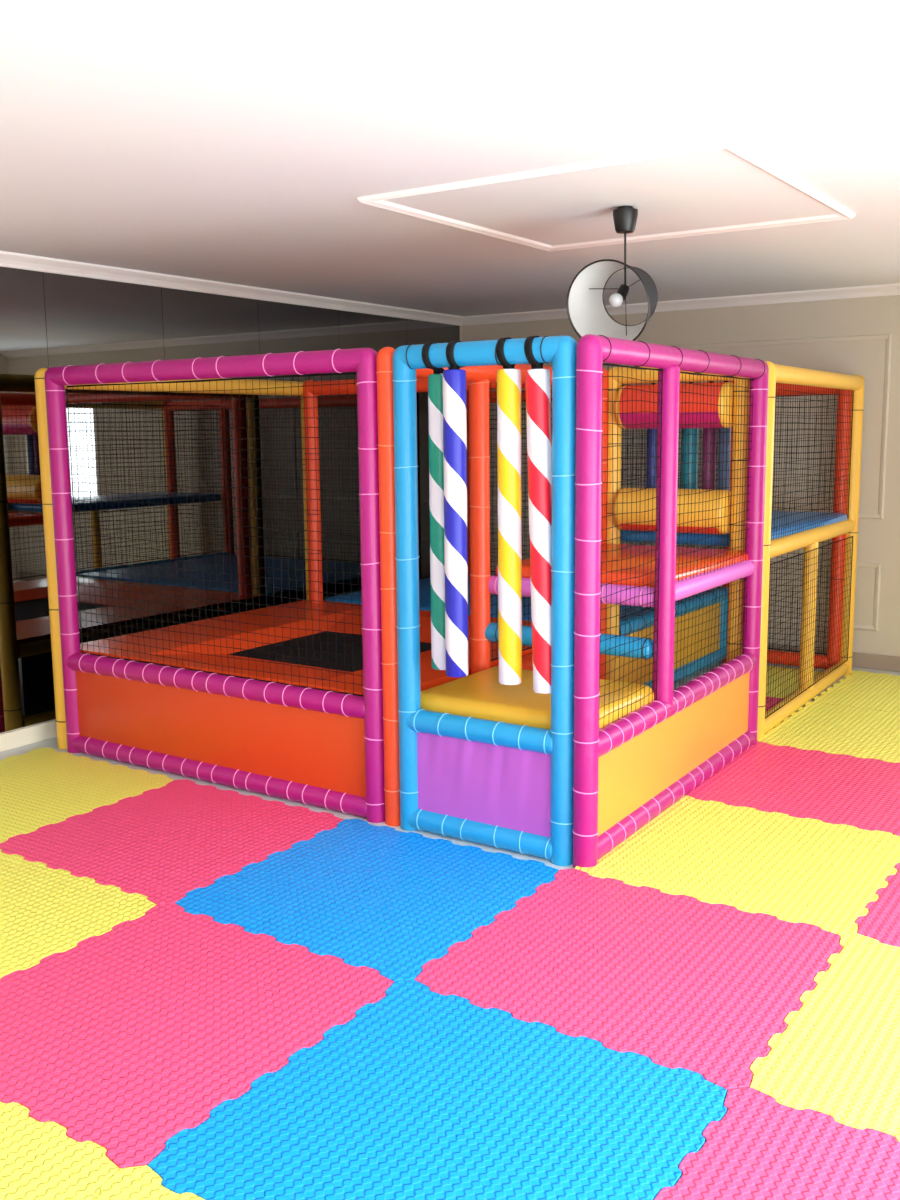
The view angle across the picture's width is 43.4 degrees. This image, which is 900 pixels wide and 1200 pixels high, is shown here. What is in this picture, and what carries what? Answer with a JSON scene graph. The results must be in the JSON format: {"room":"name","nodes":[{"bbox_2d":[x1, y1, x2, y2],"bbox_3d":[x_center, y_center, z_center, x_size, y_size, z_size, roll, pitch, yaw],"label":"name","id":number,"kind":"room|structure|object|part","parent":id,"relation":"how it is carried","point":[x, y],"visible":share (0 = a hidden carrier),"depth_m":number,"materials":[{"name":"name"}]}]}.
{"room":"indoor playground","nodes":[
{"label":"indoor playground","id":0,"kind":"room"},
{"bbox_2d":[0,266,460,733],"bbox_3d":[-2.797,-0.360,4.974,0.150,2.475,10.190,5,10,33],"label":"wall","id":1,"kind":"structure","parent":0,"point":[0,266],"depth_m":6.12,"materials":[{"name":"beige paint"}]},
{"bbox_2d":[0,267,55,732],"bbox_3d":[-2.280,-0.473,5.596,0.006,2.314,0.783,5,10,33],"label":"wall mirror","id":2,"kind":"object","parent":1,"relation":"attached to","point":[27,698],"visible":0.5,"depth_m":5.74,"materials":[{"name":"grey mirror"}]},
{"bbox_2d":[0,720,56,751],"bbox_3d":[-2.720,0.827,5.095,0.022,0.090,10.170,5,10,33],"label":"baseboard","id":3,"kind":"structure","parent":1,"relation":"attached to","point":[47,730],"depth_m":5.86,"materials":[{"name":"beige wood"}]},
{"bbox_2d":[43,272,176,642],"bbox_3d":[-1.843,-0.574,6.241,0.006,2.314,0.784,5,10,33],"label":"wall mirror","id":4,"kind":"object","parent":1,"relation":"attached to","point":[90,321],"visible":0.57,"depth_m":6.21,"materials":[{"name":"grey mirror"}]},
{"bbox_2d":[161,287,267,624],"bbox_3d":[-1.406,-0.675,6.886,0.006,2.314,0.784,5,10,33],"label":"wall mirror","id":5,"kind":"object","parent":1,"relation":"attached to","point":[195,324],"visible":0.57,"depth_m":6.83,"materials":[{"name":"grey mirror"}]},
{"bbox_2d":[0,251,462,325],"bbox_3d":[-2.720,-1.544,4.737,0.062,0.064,10.190,5,10,33],"label":"trim","id":6,"kind":"structure","parent":1,"relation":"attached to","point":[7,259],"depth_m":6.62,"materials":[{"name":"white paint"}]},
{"bbox_2d":[258,300,344,606],"bbox_3d":[-0.969,-0.776,7.531,0.006,2.314,0.784,5,10,33],"label":"wall mirror","id":7,"kind":"object","parent":1,"relation":"attached to","point":[283,327],"visible":0.5,"depth_m":7.43,"materials":[{"name":"grey mirror"}]},
{"bbox_2d":[338,310,406,593],"bbox_3d":[-0.532,-0.877,8.177,0.006,2.314,0.784,5,10,33],"label":"wall mirror","id":8,"kind":"object","parent":1,"relation":"attached to","point":[356,330],"visible":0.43,"depth_m":7.95,"materials":[{"name":"grey mirror"}]},
{"bbox_2d":[406,319,459,579],"bbox_3d":[-0.114,-0.973,8.793,0.006,2.314,0.714,5,10,33],"label":"wall mirror","id":9,"kind":"object","parent":1,"relation":"attached to","point":[417,332],"visible":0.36,"depth_m":8.65,"materials":[{"name":"grey mirror"}]},
{"bbox_2d":[0,0,899,315],"bbox_3d":[-0.304,-1.409,3.121,6.280,0.100,10.590,5,10,33],"label":"ceiling","id":10,"kind":"structure","parent":0,"point":[238,142],"depth_m":3.45,"materials":[{"name":"white paint"}]},
{"bbox_2d":[357,140,855,250],"bbox_3d":[0.674,-1.568,4.528,1.470,0.020,1.510,5,10,33],"label":"trim","id":11,"kind":"structure","parent":10,"relation":"attached to","point":[377,200],"depth_m":4.28,"materials":[{"name":"white paint"}]},
{"bbox_2d":[567,206,657,340],"bbox_3d":[0.691,-1.302,4.599,0.358,0.567,0.309,5,10,33],"label":"pendant lamp","id":12,"kind":"object","parent":10,"relation":"hanging from","point":[587,312],"visible":0.95,"depth_m":4.63,"materials":[{"name":"black plastic"}]},
{"bbox_3d":[0.692,-1.194,4.616,0.352,0.343,0.299,5,10,33],"label":"lamp shade","id":13,"kind":"part","parent":12,"relation":"part of","materials":[{"name":"grey fabric"}]},
{"bbox_3d":[0.672,-1.212,4.567,0.056,0.056,0.056,5,10,33],"label":"bulb","id":14,"kind":"part","parent":12,"relation":"part of","materials":[{"name":"white glass"}]},
{"bbox_2d":[617,284,628,300],"bbox_3d":[0.699,-1.247,4.583,0.046,0.064,0.062,5,10,33],"label":"socket","id":15,"kind":"object","parent":12,"relation":"attached to","point":[622,292],"depth_m":4.56,"materials":[{"name":"black plastic"}]},
{"bbox_3d":[0.710,-1.374,4.577,0.013,0.240,0.009,5,10,33],"label":"cord","id":16,"kind":"part","parent":12,"relation":"part of","materials":[{"name":"black plastic"}]},
{"bbox_2d":[0,661,899,1077],"bbox_3d":[-0.279,1.138,3.502,6.280,0.100,10.590,5,10,33],"label":"floor","id":17,"kind":"structure","parent":0,"point":[52,743],"depth_m":5.19,"materials":[{"name":"white laminate"}]},
{"bbox_2d":[0,1102,118,1199],"bbox_3d":[-1.383,1.266,2.328,1.037,0.015,1.037,5,10,33],"label":"foam mat","id":18,"kind":"object","parent":17,"relation":"on","point":[38,1161],"visible":1,"depth_m":2.48,"materials":[{"name":"yellow rubber"}]},
{"bbox_2d":[0,849,156,978],"bbox_3d":[-1.658,1.063,3.700,1.037,0.015,1.037,5,10,33],"label":"foam mat","id":19,"kind":"object","parent":17,"relation":"on","point":[45,911],"visible":0.99,"depth_m":3.79,"materials":[{"name":"yellow rubber"}]},
{"bbox_2d":[0,747,173,842],"bbox_3d":[-1.932,0.860,5.072,1.037,0.015,1.037,5,10,33],"label":"foam mat","id":20,"kind":"object","parent":17,"relation":"on","point":[39,787],"visible":0.99,"depth_m":5.12,"materials":[{"name":"yellow rubber"}]},
{"bbox_2d":[91,1165,204,1199],"bbox_3d":[-0.552,1.341,1.776,1.037,0.015,1.037,5,10,33],"label":"foam mat","id":21,"kind":"object","parent":17,"relation":"on","point":[138,1182],"visible":1,"depth_m":2.39,"materials":[{"name":"yellow rubber"}]},
{"bbox_2d":[0,779,343,904],"bbox_3d":[-1.101,0.935,4.521,1.037,0.015,1.037,5,10,33],"label":"foam mat","id":22,"kind":"object","parent":17,"relation":"on","point":[163,844],"visible":0.96,"depth_m":4.45,"materials":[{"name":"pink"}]},
{"bbox_2d":[0,903,393,1168],"bbox_3d":[-0.827,1.138,3.149,1.037,0.015,1.037,5,10,33],"label":"foam mat","id":23,"kind":"object","parent":17,"relation":"on","point":[127,1039],"visible":1,"depth_m":3.07,"materials":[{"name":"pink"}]},
{"bbox_2d":[175,818,558,981],"bbox_3d":[-0.270,1.010,3.970,1.037,0.015,1.037,5,10,33],"label":"foam mat","id":24,"kind":"object","parent":17,"relation":"on","point":[389,901],"visible":0.99,"depth_m":3.89,"materials":[{"name":"blue rubber"}]},
{"bbox_2d":[148,980,726,1199],"bbox_3d":[0.004,1.213,2.598,1.037,0.015,1.037,5,10,33],"label":"foam mat","id":25,"kind":"object","parent":17,"relation":"on","point":[424,1094],"visible":1,"depth_m":2.62,"materials":[{"name":"blue rubber"}]},
{"bbox_2d":[34,334,864,867],"bbox_3d":[0.316,-0.324,6.418,3.083,1.921,3.941,5,10,33],"label":"play structure","id":26,"kind":"object","parent":17,"relation":"on","point":[362,743],"visible":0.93,"depth_m":4.93,"materials":[{"name":"pink plastic"}]},
{"bbox_3d":[-1.983,-0.191,5.679,0.090,1.915,0.090,5,10,33],"label":"post","id":27,"kind":"part","parent":26,"relation":"part of","materials":[{"name":"orange plastic"}]},
{"bbox_3d":[-1.907,-0.180,5.605,0.090,1.915,0.090,5,10,33],"label":"post","id":28,"kind":"part","parent":26,"relation":"part of","materials":[{"name":"pink plastic"}]},
{"bbox_3d":[-1.445,-1.207,6.334,0.090,0.090,1.935,5,10,34],"label":"rail","id":29,"kind":"part","parent":26,"relation":"part of","materials":[{"name":"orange plastic"}]},
{"bbox_3d":[-1.118,-1.011,4.940,1.920,0.090,0.090,5,10,33],"label":"rail","id":30,"kind":"part","parent":26,"relation":"part of","materials":[{"name":"pink plastic"}]},
{"bbox_3d":[-1.105,0.376,5.148,1.880,0.090,0.090,5,10,33],"label":"rail","id":31,"kind":"part","parent":26,"relation":"part of","materials":[{"name":"pink plastic"}]},
{"bbox_3d":[-1.100,0.794,5.211,1.880,0.090,0.090,5,10,33],"label":"rail","id":32,"kind":"part","parent":26,"relation":"part of","materials":[{"name":"pink plastic"}]},
{"bbox_3d":[-1.103,0.585,5.180,1.880,0.382,0.024,5,10,33],"label":"panel","id":33,"kind":"part","parent":26,"relation":"part of","materials":[{"name":"orange plastic"}]},
{"bbox_3d":[-0.890,-0.438,7.257,0.090,1.915,0.090,5,10,33],"label":"post","id":34,"kind":"part","parent":26,"relation":"part of","materials":[{"name":"orange plastic"}]},
{"bbox_2d":[146,610,470,680],"bbox_3d":[-0.573,0.250,5.932,1.136,0.088,1.636,5,10,33],"label":"trampoline","id":35,"kind":"object","parent":26,"relation":"on","point":[425,622],"visible":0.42,"depth_m":5.92,"materials":[{"name":"black fabric"}]},
{"bbox_3d":[-0.863,-0.425,7.173,0.090,1.915,0.090,5,10,33],"label":"post","id":36,"kind":"part","parent":26,"relation":"part of","materials":[{"name":"orange plastic"}]},
{"bbox_3d":[-0.311,-0.037,4.546,0.090,1.915,0.090,5,10,33],"label":"post","id":37,"kind":"part","parent":26,"relation":"part of","materials":[{"name":"pink plastic"}]},
{"bbox_3d":[-0.231,-0.032,4.505,0.090,1.915,0.090,5,10,33],"label":"post","id":38,"kind":"part","parent":26,"relation":"part of","materials":[{"name":"orange plastic"}]},
{"bbox_3d":[-0.166,-0.024,4.450,0.090,1.915,0.090,5,10,33],"label":"post","id":39,"kind":"part","parent":26,"relation":"part of","materials":[{"name":"blue plastic"}]},
{"bbox_3d":[-0.053,-1.245,6.500,1.965,0.090,0.095,5,10,33],"label":"rail","id":40,"kind":"part","parent":26,"relation":"part of","materials":[{"name":"orange plastic"}]},
{"bbox_2d":[422,342,445,669],"bbox_3d":[-0.047,-0.349,4.332,0.087,1.250,0.123,5,10,33],"label":"tube","id":41,"kind":"object","parent":26,"relation":"hanging from","point":[435,381],"visible":0.64,"depth_m":4.31,"materials":[{"name":"green plastic"}]},
{"bbox_2d":[443,341,467,676],"bbox_3d":[0.031,-0.336,4.253,0.089,1.256,0.124,5,10,33],"label":"tube","id":42,"kind":"object","parent":26,"relation":"hanging from","point":[454,378],"visible":0.91,"depth_m":4.21,"materials":[{"name":"plastic"}]},
{"bbox_3d":[0.173,-0.674,8.765,0.090,1.915,0.090,5,10,33],"label":"post","id":43,"kind":"part","parent":26,"relation":"part of","materials":[{"name":"orange plastic"}]},
{"bbox_3d":[0.113,-0.900,4.124,0.693,0.090,0.090,5,10,33],"label":"rail","id":44,"kind":"part","parent":26,"relation":"part of","materials":[{"name":"blue plastic"}]},
{"bbox_3d":[0.136,-0.124,5.100,0.090,1.915,0.090,5,10,33],"label":"post","id":45,"kind":"part","parent":26,"relation":"part of","materials":[{"name":"orange plastic"}]},
{"bbox_3d":[0.127,0.503,4.334,0.652,0.090,0.090,5,10,33],"label":"rail","id":46,"kind":"part","parent":26,"relation":"part of","materials":[{"name":"blue plastic"}]},
{"bbox_3d":[0.131,0.904,4.394,0.652,0.090,0.090,5,10,33],"label":"rail","id":47,"kind":"part","parent":26,"relation":"part of","materials":[{"name":"blue plastic"}]},
{"bbox_3d":[0.129,0.704,4.364,0.653,0.365,0.034,5,10,33],"label":"panel","id":48,"kind":"part","parent":26,"relation":"part of","materials":[{"name":"purple fabric"}]},
{"bbox_2d":[496,337,521,684],"bbox_3d":[0.218,-0.316,4.144,0.089,1.266,0.101,5,10,33],"label":"tube","id":49,"kind":"object","parent":26,"relation":"hanging from","point":[509,500],"visible":0.88,"depth_m":4.11,"materials":[{"name":"yellow plastic"}]},
{"bbox_3d":[0.281,-1.038,5.167,0.090,0.090,1.835,5,10,33],"label":"rail","id":50,"kind":"part","parent":26,"relation":"part of","materials":[{"name":"orange plastic"}]},
{"bbox_3d":[0.475,0.295,5.668,0.090,0.090,1.100,5,10,33],"label":"rail","id":51,"kind":"part","parent":26,"relation":"part of","materials":[{"name":"orange plastic"}]},
{"bbox_2d":[421,666,653,728],"bbox_3d":[0.347,0.630,4.670,0.798,0.544,0.665,5,10,33],"label":"platform","id":52,"kind":"structure","parent":26,"relation":"attached to","point":[480,695],"depth_m":4.49,"materials":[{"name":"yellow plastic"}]},
{"bbox_2d":[524,336,551,693],"bbox_3d":[0.328,-0.299,4.072,0.089,1.280,0.101,3,9,34],"label":"tube","id":53,"kind":"object","parent":26,"relation":"hanging from","point":[537,379],"visible":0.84,"depth_m":4.03,"materials":[{"name":"red plastic"}]},
{"bbox_3d":[0.410,0.028,4.068,0.090,1.915,0.090,5,10,33],"label":"post","id":54,"kind":"part","parent":26,"relation":"part of","materials":[{"name":"blue plastic"}]},
{"bbox_3d":[0.524,-0.040,4.899,0.800,0.084,0.084,5,10,33],"label":"rail","id":55,"kind":"part","parent":26,"relation":"part of","materials":[{"name":"purple plastic"}]},
{"bbox_3d":[0.488,0.035,4.016,0.090,1.915,0.090,5,10,33],"label":"post","id":56,"kind":"part","parent":26,"relation":"part of","materials":[{"name":"pink plastic"}]},
{"bbox_3d":[0.798,-0.277,6.077,0.090,1.915,0.090,5,10,33],"label":"post","id":57,"kind":"part","parent":26,"relation":"part of","materials":[{"name":"orange plastic"}]},
{"bbox_3d":[0.873,-0.281,6.099,0.090,1.915,0.090,5,10,33],"label":"post","id":58,"kind":"part","parent":26,"relation":"part of","materials":[{"name":"orange plastic"}]},
{"bbox_2d":[646,383,656,487],"bbox_3d":[1.098,-0.812,6.131,0.060,0.800,0.060,5,10,33],"label":"tube","id":59,"kind":"object","parent":26,"relation":"on","point":[649,439],"visible":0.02,"depth_m":6.11,"materials":[{"name":"blue plastic"}]},
{"bbox_3d":[1.324,-1.443,7.865,2.790,0.090,0.090,5,10,33],"label":"rail","id":60,"kind":"part","parent":26,"relation":"part of","materials":[{"name":"orange plastic"}]},
{"bbox_3d":[0.880,-0.249,4.601,0.084,1.385,0.084,5,10,33],"label":"post","id":61,"kind":"part","parent":26,"relation":"part of","materials":[{"name":"pink plastic"}]},
{"bbox_3d":[1.372,0.270,6.962,0.024,0.370,1.670,5,10,33],"label":"panel","id":62,"kind":"part","parent":26,"relation":"part of","materials":[{"name":"orange plastic"}]},
{"bbox_2d":[613,488,730,534],"bbox_3d":[1.164,-0.465,5.873,0.607,0.229,0.229,5,10,33],"label":"foam roller","id":63,"kind":"object","parent":26,"relation":"attached to","point":[642,506],"visible":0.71,"depth_m":5.75,"materials":[{"name":"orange plastic"}]},
{"bbox_3d":[1.157,-1.157,5.769,0.705,0.090,0.090,5,10,33],"label":"rail","id":64,"kind":"part","parent":26,"relation":"part of","materials":[{"name":"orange plastic"}]},
{"bbox_3d":[1.384,0.064,6.952,0.090,0.090,1.720,5,10,33],"label":"rail","id":65,"kind":"part","parent":26,"relation":"part of","materials":[{"name":"blue plastic"}]},
{"bbox_2d":[614,382,733,428],"bbox_3d":[1.159,-0.994,5.794,0.607,0.229,0.229,5,10,33],"label":"foam roller","id":66,"kind":"object","parent":26,"relation":"attached to","point":[726,388],"visible":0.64,"depth_m":5.67,"materials":[{"name":"red plastic"}]},
{"bbox_3d":[0.999,0.619,4.906,0.024,0.355,1.841,5,10,32],"label":"panel","id":67,"kind":"part","parent":26,"relation":"part of","materials":[{"name":"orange plastic"}]},
{"bbox_3d":[0.983,-0.990,4.665,0.090,0.090,1.880,5,10,32],"label":"rail","id":68,"kind":"part","parent":26,"relation":"part of","materials":[{"name":"pink plastic"}]},
{"bbox_3d":[1.001,0.815,4.936,0.090,0.090,1.840,5,10,32],"label":"rail","id":69,"kind":"part","parent":26,"relation":"part of","materials":[{"name":"pink plastic"}]},
{"bbox_3d":[0.997,0.424,4.877,0.090,0.090,1.840,5,10,32],"label":"rail","id":70,"kind":"part","parent":26,"relation":"part of","materials":[{"name":"pink plastic"}]},
{"bbox_3d":[1.388,0.469,7.013,0.090,0.090,1.720,5,10,33],"label":"rail","id":71,"kind":"part","parent":26,"relation":"part of","materials":[{"name":"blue plastic"}]},
{"bbox_2d":[681,382,698,488],"bbox_3d":[1.277,-0.796,6.013,0.086,0.800,0.086,5,10,33],"label":"tube","id":72,"kind":"object","parent":26,"relation":"hanging from","point":[692,457],"visible":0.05,"depth_m":5.99,"materials":[{"name":"teal plastic"}]},
{"bbox_2d":[701,381,716,489],"bbox_3d":[1.366,-0.788,5.954,0.072,0.800,0.072,5,10,33],"label":"tube","id":73,"kind":"object","parent":26,"relation":"hanging from","point":[704,485],"visible":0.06,"depth_m":5.93,"materials":[{"name":"purple plastic"}]},
{"bbox_3d":[1.173,-0.091,5.128,0.084,0.084,1.070,5,10,33],"label":"rail","id":74,"kind":"part","parent":26,"relation":"part of","materials":[{"name":"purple plastic"}]},
{"bbox_2d":[717,381,730,490],"bbox_3d":[1.435,-0.781,5.908,0.064,0.800,0.064,5,10,33],"label":"tube","id":75,"kind":"object","parent":26,"relation":"on","point":[726,474],"visible":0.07,"depth_m":5.89,"materials":[{"name":"blue metal"}]},
{"bbox_3d":[1.831,0.164,7.639,0.090,0.410,0.090,5,10,33],"label":"post","id":76,"kind":"part","parent":26,"relation":"part of","materials":[{"name":"blue plastic"}]},
{"bbox_3d":[1.902,-0.519,7.618,0.090,1.915,0.090,5,10,33],"label":"post","id":77,"kind":"part","parent":26,"relation":"part of","materials":[{"name":"orange plastic"}]},
{"bbox_3d":[1.459,-0.229,5.710,0.090,1.915,0.090,5,10,33],"label":"post","id":78,"kind":"part","parent":26,"relation":"part of","materials":[{"name":"orange plastic"}]},
{"bbox_3d":[1.499,-0.210,5.582,0.090,1.915,0.090,5,10,33],"label":"post","id":79,"kind":"part","parent":26,"relation":"part of","materials":[{"name":"pink plastic"}]},
{"bbox_3d":[1.564,-0.226,5.682,0.090,1.915,0.090,5,10,33],"label":"post","id":80,"kind":"part","parent":26,"relation":"part of","materials":[{"name":"yellow plastic"}]},
{"bbox_3d":[2.210,0.386,7.551,0.640,0.090,0.090,5,10,33],"label":"rail","id":81,"kind":"part","parent":26,"relation":"part of","materials":[{"name":"orange plastic"}]},
{"bbox_3d":[2.062,0.556,6.591,0.090,0.090,1.805,5,10,32],"label":"rail","id":82,"kind":"part","parent":26,"relation":"part of","materials":[{"name":"yellow plastic"}]},
{"bbox_3d":[2.081,0.096,6.558,0.080,0.880,0.080,5,10,33],"label":"post","id":83,"kind":"part","parent":26,"relation":"part of","materials":[{"name":"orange plastic"}]},
{"bbox_3d":[2.053,-0.358,6.454,0.090,0.090,1.805,5,10,32],"label":"rail","id":84,"kind":"part","parent":26,"relation":"part of","materials":[{"name":"yellow plastic"}]},
{"bbox_3d":[2.053,-1.238,6.316,0.090,0.090,1.845,5,10,32],"label":"rail","id":85,"kind":"part","parent":26,"relation":"part of","materials":[{"name":"yellow plastic"}]},
{"bbox_3d":[2.492,-0.466,7.227,0.090,1.915,0.090,5,10,33],"label":"post","id":86,"kind":"part","parent":26,"relation":"part of","materials":[{"name":"orange plastic"}]},
{"bbox_3d":[2.560,-0.465,7.217,0.090,1.915,0.090,5,10,33],"label":"post","id":87,"kind":"part","parent":26,"relation":"part of","materials":[{"name":"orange plastic"}]},
{"bbox_2d":[414,868,842,1091],"bbox_3d":[0.561,1.084,3.419,1.037,0.015,1.037,5,10,33],"label":"foam mat","id":88,"kind":"object","parent":17,"relation":"on","point":[674,981],"visible":1,"depth_m":3.33,"materials":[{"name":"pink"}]},
{"bbox_2d":[575,795,899,937],"bbox_3d":[1.117,0.956,4.240,1.037,0.015,1.037,5,10,33],"label":"foam mat","id":89,"kind":"object","parent":17,"relation":"on","point":[824,875],"visible":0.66,"depth_m":4.15,"materials":[{"name":"yellow rubber"}]},
{"bbox_2d":[766,696,783,710],"bbox_3d":[1.491,0.619,6.463,0.678,0.015,0.833,5,10,33],"label":"foam mat","id":90,"kind":"object","parent":17,"relation":"on","point":[768,704],"visible":0.02,"depth_m":6.57,"materials":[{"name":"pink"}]},
{"bbox_2d":[654,1087,899,1199],"bbox_3d":[0.835,1.287,2.046,1.037,0.015,1.037,5,10,33],"label":"foam mat","id":91,"kind":"object","parent":17,"relation":"on","point":[762,1148],"visible":1,"depth_m":2.46,"materials":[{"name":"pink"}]},
{"bbox_2d":[686,741,899,835],"bbox_3d":[1.673,0.827,5.061,1.037,0.015,1.037,5,10,33],"label":"foam mat","id":92,"kind":"object","parent":17,"relation":"on","point":[861,793],"visible":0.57,"depth_m":5.01,"materials":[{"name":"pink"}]},
{"bbox_2d":[766,666,822,697],"bbox_3d":[1.967,0.509,7.166,0.678,0.015,0.853,5,10,33],"label":"foam mat","id":93,"kind":"object","parent":17,"relation":"on","point":[785,685],"visible":0.09,"depth_m":7.09,"materials":[{"name":"yellow rubber"}]},
{"bbox_2d":[750,934,899,1141],"bbox_3d":[1.392,1.159,2.867,1.037,0.015,1.037,5,10,33],"label":"foam mat","id":94,"kind":"object","parent":17,"relation":"on","point":[837,1056],"visible":1,"depth_m":2.91,"materials":[{"name":"yellow rubber"}]},
{"bbox_2d":[758,701,899,762],"bbox_3d":[2.229,0.699,5.882,1.037,0.015,1.037,5,10,33],"label":"foam mat","id":95,"kind":"object","parent":17,"relation":"on","point":[866,733],"visible":0.91,"depth_m":5.91,"materials":[{"name":"yellow rubber"}]},
{"bbox_2d":[814,671,899,711],"bbox_3d":[2.785,0.570,6.703,1.037,0.015,1.037,5,10,33],"label":"foam mat","id":96,"kind":"object","parent":17,"relation":"on","point":[860,689],"visible":0.99,"depth_m":6.77,"materials":[{"name":"yellow rubber"}]},
{"bbox_2d":[855,863,899,946],"bbox_3d":[1.948,1.030,3.688,1.037,0.015,1.037,5,10,33],"label":"foam mat","id":97,"kind":"object","parent":17,"relation":"on","point":[881,923],"visible":1,"depth_m":3.67,"materials":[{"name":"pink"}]},
{"bbox_2d":[461,295,899,656],"bbox_3d":[2.647,-0.794,7.515,6.030,2.475,0.150,5,10,33],"label":"wall","id":98,"kind":"structure","parent":0,"point":[878,539],"depth_m":7.51,"materials":[{"name":"beige paint"}]},
{"bbox_2d":[490,542,529,548],"bbox_3d":[0.855,-0.192,8.723,1.450,0.450,0.014,5,10,33],"label":"trim","id":99,"kind":"structure","parent":98,"relation":"attached to","point":[494,544],"depth_m":9.02,"materials":[{"name":"beige paint"}]},
{"bbox_2d":[490,383,650,505],"bbox_3d":[0.844,-1.284,8.559,1.450,1.180,0.014,5,10,33],"label":"trim","id":100,"kind":"structure","parent":98,"relation":"attached to","point":[494,503],"depth_m":8.24,"materials":[{"name":"beige paint"}]},
{"bbox_2d":[462,283,899,325],"bbox_3d":[2.514,-1.978,7.291,5.880,0.064,0.062,5,10,33],"label":"trim","id":101,"kind":"structure","parent":98,"relation":"attached to","point":[885,289],"depth_m":7.74,"materials":[{"name":"white paint"}]},
{"bbox_2d":[672,334,891,518],"bbox_3d":[2.190,-1.164,7.666,1.490,1.180,0.014,5,10,33],"label":"trim","id":102,"kind":"structure","parent":98,"relation":"attached to","point":[888,337],"depth_m":7.33,"materials":[{"name":"beige paint"}]},
{"bbox_2d":[770,558,880,630],"bbox_3d":[2.201,-0.071,7.830,1.490,0.450,0.014,5,10,33],"label":"trim","id":103,"kind":"structure","parent":98,"relation":"attached to","point":[877,566],"depth_m":7.46,"materials":[{"name":"beige paint"}]},
{"bbox_2d":[768,644,899,671],"bbox_3d":[2.549,0.386,7.663,5.880,0.100,0.018,5,10,33],"label":"baseboard","id":104,"kind":"structure","parent":98,"relation":"attached to","point":[859,660],"depth_m":7.49,"materials":[{"name":"beige"}]}
]}

